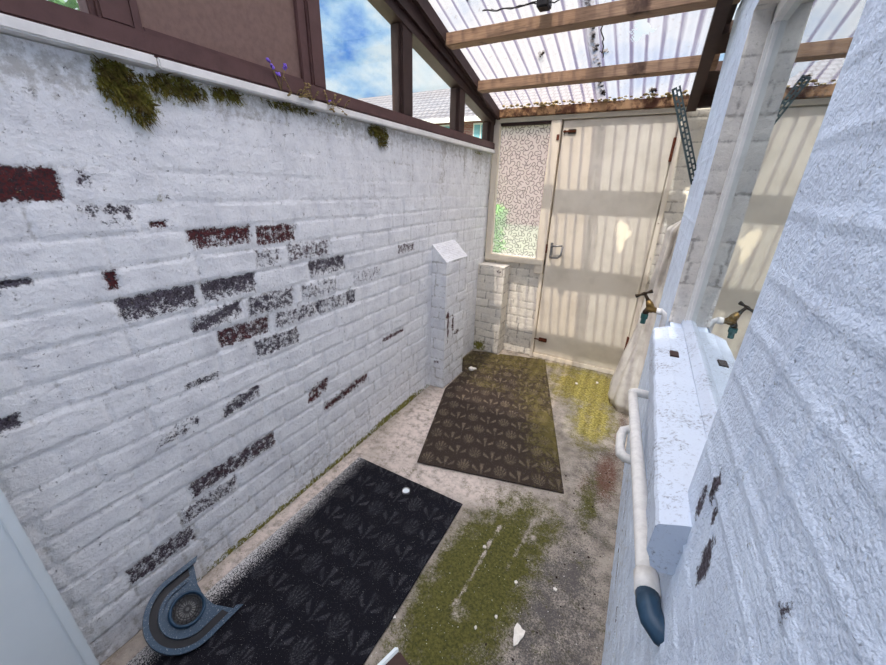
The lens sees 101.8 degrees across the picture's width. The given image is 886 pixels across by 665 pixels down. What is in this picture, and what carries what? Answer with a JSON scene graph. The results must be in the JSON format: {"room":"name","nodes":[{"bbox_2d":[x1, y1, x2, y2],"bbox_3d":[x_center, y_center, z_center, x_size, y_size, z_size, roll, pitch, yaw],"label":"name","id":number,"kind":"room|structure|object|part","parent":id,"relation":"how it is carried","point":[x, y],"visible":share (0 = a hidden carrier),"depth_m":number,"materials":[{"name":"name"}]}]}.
{"room":"covered side passage","nodes":[
{"label":"covered side passage","id":0,"kind":"room"},
{"bbox_2d":[0,33,491,664],"bbox_3d":[-0.593,-0.098,1.816,0.340,1.760,3.960,13,24,26],"label":"wall","id":1,"kind":"structure","parent":0,"point":[202,316],"depth_m":1.23,"materials":[{"name":"brick"}]},
{"bbox_2d":[92,54,209,134],"bbox_3d":[-0.791,-0.647,1.020,0.032,0.168,0.297,13,24,26],"label":"moss","id":2,"kind":"object","parent":1,"relation":"attached to","point":[134,96],"visible":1,"depth_m":0.98,"materials":[{"name":"green plant"}]},
{"bbox_2d":[0,0,495,153],"bbox_3d":[-0.525,-1.539,1.219,0.105,1.357,3.954,13,24,26],"label":"window","id":3,"kind":"structure","parent":1,"relation":"in","point":[227,44],"depth_m":1.21,"materials":[{"name":"brown paint"}]},
{"bbox_3d":[-0.682,-1.197,1.081,0.028,0.681,0.602,13,24,26],"label":"blank panel","id":4,"kind":"part","parent":3,"relation":"part of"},
{"bbox_2d":[266,57,286,89],"bbox_3d":[-0.582,-0.908,1.270,0.015,0.087,0.086,13,24,26],"label":"wildflower","id":5,"kind":"object","parent":3,"relation":"on","point":[267,58],"visible":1,"depth_m":1.27,"materials":[{"name":"purple plant"}]},
{"bbox_2d":[283,77,318,100],"bbox_3d":[-0.529,-0.909,1.352,0.023,0.068,0.158,13,24,26],"label":"weed","id":6,"kind":"object","parent":3,"relation":"on","point":[305,87],"visible":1,"depth_m":1.36,"materials":[{"name":"brown plant"}]},
{"bbox_2d":[323,90,349,115],"bbox_3d":[-0.441,-0.956,1.507,0.023,0.072,0.151,13,24,26],"label":"weed","id":7,"kind":"object","parent":3,"relation":"on","point":[326,99],"visible":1,"depth_m":1.49,"materials":[{"name":"plant"}]},
{"bbox_3d":[-0.521,-1.630,1.173,0.095,1.154,3.940,13,24,26],"label":"head rail","id":8,"kind":"part","parent":3,"relation":"part of","materials":[{"name":"brown wood"}]},
{"bbox_2d":[412,0,499,119],"bbox_3d":[-0.440,-1.635,1.191,0.028,1.073,3.750,13,24,26],"label":"rafter","id":9,"kind":"object","parent":3,"relation":"on","point":[424,7],"visible":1,"depth_m":2.17,"materials":[{"name":"brown wood"}]},
{"bbox_2d":[436,0,603,108],"bbox_3d":[-0.118,-1.618,1.065,0.902,1.082,3.944,13,24,26],"label":"sheet","id":10,"kind":"object","parent":9,"relation":"on","point":[482,1],"visible":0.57,"depth_m":2.15,"materials":[{"name":"white plastic"}]},
{"bbox_2d":[538,50,544,56],"bbox_3d":[0.593,-1.687,2.180,0.038,0.026,0.069,2,22,2],"label":"clump","id":11,"kind":"object","parent":10,"relation":"on","point":[540,53],"visible":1,"depth_m":2.17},
{"bbox_2d":[446,0,740,49],"bbox_3d":[0.635,-1.546,1.784,1.374,0.060,0.082,13,24,26],"label":"roof beam","id":12,"kind":"structure","parent":9,"relation":"attached to","point":[620,11],"depth_m":1.75,"materials":[{"name":"brown wood"}]},
{"bbox_2d":[482,0,558,11],"bbox_3d":[0.475,-1.598,1.751,0.619,0.048,0.065,13,24,26],"label":"cable","id":13,"kind":"object","parent":12,"relation":"attached to","point":[542,5],"visible":1,"depth_m":1.75,"materials":[{"name":"black plastic"}]},
{"bbox_2d":[477,54,719,92],"bbox_3d":[0.859,-1.576,2.216,1.374,0.060,0.082,13,24,26],"label":"roof beam","id":14,"kind":"structure","parent":9,"relation":"attached to","point":[689,64],"depth_m":2.15,"materials":[{"name":"brown wood"}]},
{"bbox_2d":[210,87,317,116],"bbox_3d":[-0.617,-0.812,1.302,0.022,0.063,0.440,13,24,26],"label":"moss","id":15,"kind":"object","parent":1,"relation":"attached to","point":[230,95],"visible":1,"depth_m":1.20,"materials":[{"name":"green plant"}]},
{"bbox_2d":[367,124,390,150],"bbox_3d":[-0.316,-0.980,1.813,0.033,0.119,0.175,13,24,26],"label":"moss","id":16,"kind":"object","parent":1,"relation":"attached to","point":[382,138],"visible":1,"depth_m":1.83,"materials":[{"name":"green plant"}]},
{"bbox_2d":[100,349,628,664],"bbox_3d":[0.091,0.963,1.784,2.250,0.149,4.400,13,24,26],"label":"floor","id":17,"kind":"structure","parent":0,"point":[463,584],"depth_m":1.60,"materials":[{"name":"concrete"}]},
{"bbox_2d":[126,457,462,664],"bbox_3d":[-0.523,1.011,1.406,0.680,0.007,1.361,13,24,26],"label":"floor mat","id":18,"kind":"object","parent":17,"relation":"on","point":[324,588],"visible":0.98,"depth_m":1.45,"materials":[{"name":"black rubber"}]},
{"bbox_2d":[142,556,242,655],"bbox_3d":[-0.897,0.970,1.267,0.219,0.172,0.245,13,24,26],"label":"surround","id":19,"kind":"object","parent":18,"relation":"on","point":[178,618],"visible":1,"depth_m":1.25,"materials":[{"name":"blue plastic"}]},
{"bbox_2d":[173,595,200,622],"bbox_3d":[-0.905,0.979,1.274,0.074,0.055,0.092,13,24,26],"label":"drain cover","id":20,"kind":"object","parent":19,"relation":"on","point":[187,608],"depth_m":1.27,"materials":[{"name":"metal"}]},
{"bbox_3d":[-0.905,0.978,1.267,0.196,0.146,0.221,13,24,26],"label":"plate","id":21,"kind":"part","parent":19,"relation":"part of","materials":[{"name":"blue plastic"}]},
{"bbox_2d":[402,487,409,494],"bbox_3d":[-0.192,0.823,1.868,0.041,0.014,0.041,13,24,26],"label":"tealight","id":22,"kind":"object","parent":18,"relation":"on","point":[405,490],"visible":1,"depth_m":1.87,"materials":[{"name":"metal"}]},
{"bbox_2d":[377,647,408,664],"bbox_3d":[-0.140,1.141,0.890,0.360,0.172,0.400,-18,29,-40],"label":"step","id":23,"kind":"structure","parent":17,"relation":"on","point":[393,657],"depth_m":1.08,"materials":[{"name":"white plastic"}]},
{"bbox_2d":[417,350,563,492],"bbox_3d":[0.404,0.506,2.732,0.813,0.009,1.675,6,22,10],"label":"floor mat","id":24,"kind":"object","parent":17,"relation":"on","point":[495,420],"visible":1,"depth_m":2.42,"materials":[{"name":"brown carpet"}]},
{"bbox_2d":[513,623,524,645],"bbox_3d":[0.267,1.081,1.286,0.038,0.007,0.076,13,24,26],"label":"flake","id":25,"kind":"object","parent":17,"relation":"on","point":[519,633],"visible":1,"depth_m":1.29,"materials":[{"name":"white paint"}]},
{"bbox_2d":[485,473,609,660],"bbox_3d":[0.539,0.963,1.606,0.331,0.008,1.200,13,24,26],"label":"grit","id":26,"kind":"object","parent":17,"relation":"on","point":[512,659],"visible":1,"depth_m":1.54,"materials":[{"name":"grey gravel"}]},
{"bbox_2d":[608,220,680,415],"bbox_3d":[1.395,-0.087,2.492,0.261,1.332,0.413,18,27,34],"label":"plastic sheet","id":27,"kind":"object","parent":17,"relation":"on","point":[627,374],"visible":0.66,"depth_m":2.45,"materials":[{"name":"white plastic"}]},
{"bbox_2d":[473,108,710,354],"bbox_3d":[1.225,-0.666,2.903,1.907,2.100,0.228,12,24,25],"label":"wall","id":28,"kind":"structure","parent":0,"point":[506,297],"depth_m":3.31,"materials":[{"name":"brick"}]},
{"bbox_2d":[485,107,686,356],"bbox_3d":[1.002,-0.714,3.048,1.362,2.070,0.080,13,24,26],"label":"window","id":29,"kind":"structure","parent":28,"relation":"in","point":[524,162],"depth_m":3.04,"materials":[{"name":"glass"}]},
{"bbox_3d":[0.648,-0.671,3.273,0.550,0.060,0.080,13,24,26],"label":"sill","id":30,"kind":"part","parent":29,"relation":"part of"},
{"bbox_3d":[0.654,-1.181,3.079,0.419,1.035,0.002,13,24,26],"label":"patterned pane","id":31,"kind":"part","parent":29,"relation":"part of","materials":[{"name":"clear glass"}]},
{"bbox_2d":[499,95,689,118],"bbox_3d":[1.028,-1.638,2.635,1.320,0.057,0.070,13,24,26],"label":"wall plate","id":32,"kind":"object","parent":28,"relation":"attached to","point":[660,102],"visible":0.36,"depth_m":2.57,"materials":[{"name":"brown wood"}]},
{"bbox_2d":[502,90,688,108],"bbox_3d":[1.030,-1.653,2.581,1.260,0.039,0.097,13,24,26],"label":"leaf litter","id":33,"kind":"object","parent":32,"relation":"on","point":[668,94],"visible":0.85,"depth_m":2.53,"materials":[{"name":"brown plant"}]},
{"bbox_2d":[649,87,656,92],"bbox_3d":[1.380,-1.592,2.368,0.053,0.030,0.069,13,24,26],"label":"clump","id":34,"kind":"object","parent":33,"relation":"on","point":[652,89],"visible":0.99,"depth_m":2.35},
{"bbox_2d":[686,0,732,111],"bbox_3d":[0.724,-1.358,0.610,0.056,1.094,3.750,13,24,26],"label":"rafter","id":35,"kind":"object","parent":32,"relation":"on","point":[722,9],"visible":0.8,"depth_m":1.78,"materials":[{"name":"brown wood"}]},
{"bbox_2d":[585,0,706,99],"bbox_3d":[0.505,-1.480,0.750,0.635,1.080,3.944,13,24,26],"label":"sheet","id":36,"kind":"object","parent":35,"relation":"on","point":[703,11],"visible":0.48,"depth_m":1.98,"materials":[{"name":"white plastic"}]},
{"bbox_2d":[584,0,605,95],"bbox_3d":[0.879,-1.627,2.077,0.052,0.267,0.976,13,25,27],"label":"leaf litter","id":37,"kind":"object","parent":36,"relation":"on","point":[593,33],"visible":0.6,"depth_m":2.05,"materials":[{"name":"brown plant"}]},
{"bbox_2d":[600,26,603,57],"bbox_3d":[0.860,-1.579,1.937,0.019,0.090,0.317,12,24,25],"label":"wire","id":38,"kind":"object","parent":36,"relation":"attached to","point":[601,26],"visible":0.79,"depth_m":1.94,"materials":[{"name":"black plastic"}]},
{"bbox_2d":[533,112,687,374],"bbox_3d":[1.229,-0.627,2.928,0.860,2.050,0.132,13,24,26],"label":"door","id":39,"kind":"structure","parent":28,"relation":"in","point":[614,176],"depth_m":2.85,"materials":[{"name":"beige paint"}]},
{"bbox_3d":[0.941,-0.677,3.024,0.048,0.122,0.126,-14,26,-33],"label":"handle","id":40,"kind":"part","parent":39,"relation":"part of","materials":[{"name":"metal"}]},
{"bbox_2d":[601,0,885,664],"bbox_3d":[0.686,-0.130,0.611,0.304,2.780,3.242,13,24,26],"label":"wall","id":41,"kind":"structure","parent":0,"point":[782,561],"depth_m":0.36,"materials":[{"name":"paint"}]},
{"bbox_2d":[615,425,641,464],"bbox_3d":[0.810,0.486,1.568,0.112,0.082,0.196,13,24,26],"label":"pipe","id":42,"kind":"object","parent":41,"relation":"attached to","point":[621,434],"visible":0.7,"depth_m":1.56,"materials":[{"name":"white plastic"}]},
{"bbox_2d":[628,388,664,646],"bbox_3d":[0.610,0.387,1.096,0.104,0.168,1.158,12,24,25],"label":"pipe","id":43,"kind":"object","parent":41,"relation":"attached to","point":[647,590],"visible":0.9,"depth_m":0.77,"materials":[{"name":"white plastic"}]},
{"bbox_2d":[635,289,666,326],"bbox_3d":[0.927,-0.044,1.639,0.145,0.310,0.040,13,24,26],"label":"tap","id":44,"kind":"object","parent":41,"relation":"attached to","point":[650,308],"visible":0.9,"depth_m":1.60,"materials":[{"name":"gold metal"}]},
{"bbox_3d":[0.897,-0.173,1.606,0.069,0.048,0.017,13,24,26],"label":"handle","id":45,"kind":"part","parent":44,"relation":"part of","materials":[{"name":"brown metal"}]},
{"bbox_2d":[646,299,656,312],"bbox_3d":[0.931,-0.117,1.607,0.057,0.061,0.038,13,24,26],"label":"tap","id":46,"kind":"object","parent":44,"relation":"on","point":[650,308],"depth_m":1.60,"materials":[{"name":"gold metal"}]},
{"bbox_2d":[671,85,696,184],"bbox_3d":[1.242,-1.003,1.846,0.224,0.451,0.036,10,23,21],"label":"slotted angle","id":47,"kind":"object","parent":41,"relation":"attached to","point":[674,95],"visible":0.97,"depth_m":1.83,"materials":[{"name":"metal"}]},
{"bbox_2d":[697,4,737,108],"bbox_3d":[1.497,-1.416,1.698,0.415,0.402,1.210,13,24,26],"label":"board","id":48,"kind":"object","parent":41,"relation":"attached to","point":[706,99],"visible":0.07,"depth_m":2.02,"materials":[{"name":"brown wood"}]},
{"bbox_2d":[646,0,866,575],"bbox_3d":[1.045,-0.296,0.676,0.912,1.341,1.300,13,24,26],"label":"window","id":49,"kind":"structure","parent":41,"relation":"in","point":[808,42],"depth_m":0.88,"materials":[{"name":"paint"}]},
{"bbox_2d":[669,350,678,357],"bbox_3d":[0.776,0.076,1.210,0.026,0.014,0.050,13,24,26],"label":"chip","id":50,"kind":"object","parent":49,"relation":"on","point":[672,353],"depth_m":1.21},
{"bbox_3d":[0.660,0.198,1.046,0.112,0.129,1.096,13,24,26],"label":"sill","id":51,"kind":"part","parent":49,"relation":"part of","materials":[{"name":"paint"}]},
{"bbox_3d":[0.760,0.124,1.062,0.041,0.038,1.088,13,24,26],"label":"frame","id":52,"kind":"part","parent":49,"relation":"part of","materials":[{"name":"paint"}]},
{"bbox_3d":[1.028,-0.516,1.296,0.032,1.055,0.045,13,24,26],"label":"frame","id":53,"kind":"part","parent":49,"relation":"part of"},
{"bbox_3d":[0.780,-0.349,0.868,0.004,1.020,1.048,13,24,26],"label":"glass pane","id":54,"kind":"part","parent":49,"relation":"part of","materials":[{"name":"clear glass"}]},
{"label":"outside","id":55,"kind":"structure","parent":0,"visible":0},
{"bbox_3d":[-4.045,-9.608,28.040,57.000,0.060,72.000,13,24,26],"label":"ground","id":56,"kind":"structure","parent":55,"visible":0},
{"bbox_2d":[48,0,79,10],"bbox_3d":[-1.648,-0.446,2.026,0.634,2.398,0.456,13,24,26],"label":"shrub","id":57,"kind":"object","parent":56,"relation":"on","point":[73,4],"visible":0.02,"depth_m":1.51,"materials":[{"name":"green plant"}]},
{"bbox_2d":[358,83,605,138],"bbox_3d":[0.345,-11.322,22.923,20.200,7.150,9.760,13,24,26],"label":"house","id":58,"kind":"structure","parent":56,"relation":"on","point":[433,106],"depth_m":17.80,"materials":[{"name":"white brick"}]},
{"bbox_3d":[-0.899,-0.595,-0.787,2.150,4.600,0.220,13,24,26],"label":"wall","id":59,"kind":"structure","parent":0,"visible":0},
{"bbox_2d":[0,488,98,664],"bbox_3d":[-1.230,0.284,0.427,0.052,2.050,0.814,13,24,26],"label":"door","id":60,"kind":"structure","parent":59,"relation":"in","point":[37,627],"depth_m":0.92,"materials":[{"name":"white plastic"}]}
]}

